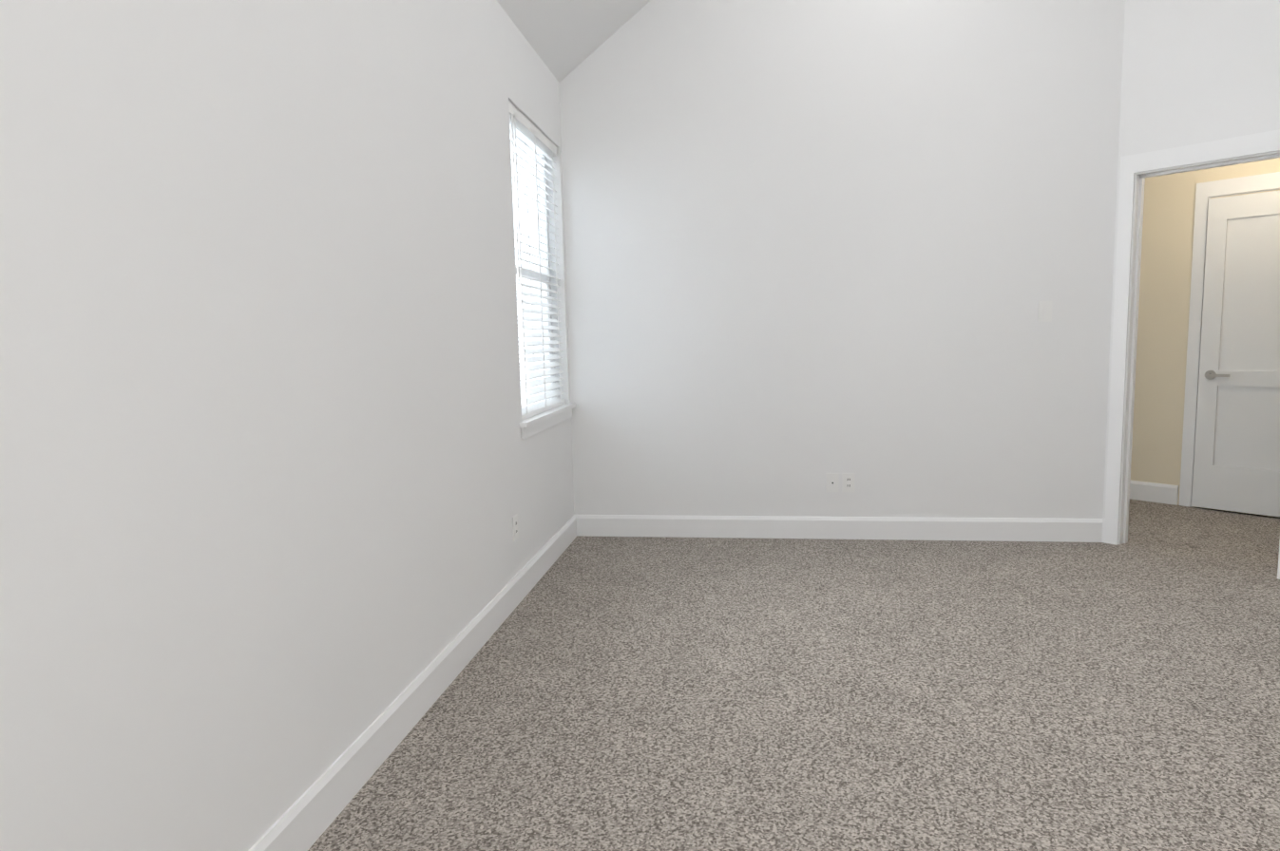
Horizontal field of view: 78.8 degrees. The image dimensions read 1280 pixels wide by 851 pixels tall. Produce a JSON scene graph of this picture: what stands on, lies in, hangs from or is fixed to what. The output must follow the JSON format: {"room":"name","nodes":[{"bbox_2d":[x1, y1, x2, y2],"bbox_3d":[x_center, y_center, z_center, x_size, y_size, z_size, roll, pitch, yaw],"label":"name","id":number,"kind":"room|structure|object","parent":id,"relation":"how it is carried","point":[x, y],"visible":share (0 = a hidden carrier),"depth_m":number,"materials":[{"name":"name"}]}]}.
{"room":"empty bedroom","nodes":[
{"label":"empty bedroom","id":0,"kind":"room"},
{"bbox_2d":[0,0,574,850],"bbox_3d":[-0.911,-0.349,2.082,0.150,2.769,5.850,-1,7,8],"label":"wall","id":1,"kind":"structure","parent":0,"point":[277,471],"depth_m":1.73,"materials":[{"name":"paint"}]},
{"bbox_2d":[248,515,582,850],"bbox_3d":[-0.795,0.958,2.220,0.016,0.135,5.570,-1,7,8],"label":"baseboard","id":2,"kind":"structure","parent":1,"relation":"attached to","point":[311,813],"depth_m":2.43,"materials":[{"name":"white"}]},
{"bbox_2d":[512,514,518,541],"bbox_3d":[-0.591,0.486,3.702,0.008,0.116,0.072,-1,7,8],"label":"electrical outlet plate","id":3,"kind":"object","parent":1,"relation":"attached to","point":[515,530],"visible":1,"depth_m":3.69,"materials":[{"name":"white plastic"}]},
{"bbox_2d":[509,125,575,439],"bbox_3d":[-0.584,-0.798,4.252,0.180,1.620,1.085,-1,7,8],"label":"window","id":4,"kind":"structure","parent":1,"relation":"in","point":[543,232],"depth_m":4.62,"materials":[{"name":"white plastic"}]},
{"bbox_2d":[508,100,565,420],"bbox_3d":[-0.567,-0.839,4.245,0.067,1.534,0.971,-1,7,8],"label":"window blind","id":5,"kind":"object","parent":4,"relation":"attached to","point":[521,124],"visible":0.69,"depth_m":4.23,"materials":[{"name":"white plastic"}]},
{"bbox_2d":[496,0,649,82],"bbox_3d":[1.107,-2.328,1.561,4.426,1.495,5.850,-1,7,8],"label":"ceiling","id":6,"kind":"structure","parent":0,"point":[564,38],"depth_m":4.20,"materials":[{"name":"paint"}]},
{"bbox_2d":[307,499,1279,850],"bbox_3d":[2.196,0.920,2.924,6.139,0.100,8.200,-1,7,8],"label":"floor","id":7,"kind":"structure","parent":0,"point":[671,694],"depth_m":2.62,"materials":[{"name":"carpet"}]},
{"bbox_2d":[559,0,1125,518],"bbox_3d":[1.068,-1.303,4.581,3.376,3.996,0.120,-1,7,8],"label":"wall","id":8,"kind":"structure","parent":0,"point":[811,245],"depth_m":4.54,"materials":[{"name":"paint"}]},
{"bbox_2d":[826,473,839,492],"bbox_3d":[1.160,0.346,4.694,0.072,0.116,0.014,-1,7,8],"label":"outlet","id":9,"kind":"object","parent":8,"relation":"attached to","point":[832,482],"visible":1,"depth_m":4.70,"materials":[{"name":"white plastic"}]},
{"bbox_2d":[841,473,855,492],"bbox_3d":[1.255,0.345,4.683,0.072,0.116,0.008,-1,7,8],"label":"outlet","id":10,"kind":"object","parent":8,"relation":"attached to","point":[849,482],"visible":1,"depth_m":4.68,"materials":[{"name":"white plastic"}]},
{"bbox_2d":[1102,0,1279,518],"bbox_3d":[3.120,-0.986,3.852,0.120,3.429,1.353,-7,8,-40],"label":"wall","id":11,"kind":"structure","parent":0,"point":[1196,71],"depth_m":3.98,"materials":[{"name":"paint"}]},
{"bbox_2d":[1103,129,1279,545],"bbox_3d":[2.997,-0.371,4.089,0.156,2.160,0.886,-7,8,-40],"label":"door frame","id":12,"kind":"structure","parent":11,"relation":"attached to","point":[1136,170],"depth_m":4.30,"materials":[{"name":"white wood"}]},
{"bbox_2d":[1277,540,1279,579],"bbox_3d":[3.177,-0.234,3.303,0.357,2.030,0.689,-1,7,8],"label":"baseboard","id":13,"kind":"structure","parent":11,"relation":"attached to","point":[1278,573],"depth_m":3.74,"materials":[{"name":"white"}]},
{"bbox_2d":[1130,157,1279,517],"bbox_3d":[3.679,-0.644,4.391,1.360,2.600,3.740,-7,8,-40],"label":"wall","id":14,"kind":"structure","parent":0,"point":[1169,208],"depth_m":5.35,"materials":[{"name":"paint"}]},
{"bbox_2d":[1129,480,1178,505],"bbox_3d":[3.359,0.443,5.797,0.830,0.135,0.746,-1,7,8],"label":"baseboard","id":15,"kind":"structure","parent":14,"relation":"attached to","point":[1161,493],"depth_m":5.48,"materials":[{"name":"white"}]},
{"bbox_2d":[1178,171,1279,507],"bbox_3d":[4.022,-0.494,4.931,0.103,2.160,0.916,-7,8,-40],"label":"door frame","id":16,"kind":"structure","parent":14,"relation":"attached to","point":[1206,192],"depth_m":5.18,"materials":[{"name":"white wood"}]},
{"bbox_2d":[1191,190,1279,516],"bbox_3d":[3.974,-0.437,4.894,0.586,2.030,0.531,-1,7,8],"label":"hall door","id":17,"kind":"structure","parent":14,"relation":"in","point":[1236,465],"depth_m":5.01,"materials":[{"name":"white wood"}]},
{"label":"outside","id":18,"kind":"structure","parent":0,"visible":0},
{"bbox_2d":[510,134,543,407],"bbox_3d":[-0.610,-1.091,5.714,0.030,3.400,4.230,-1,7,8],"label":"window pane","id":19,"kind":"object","parent":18,"point":[524,247],"depth_m":4.90,"materials":[{"name":"clear glass"}]}
]}

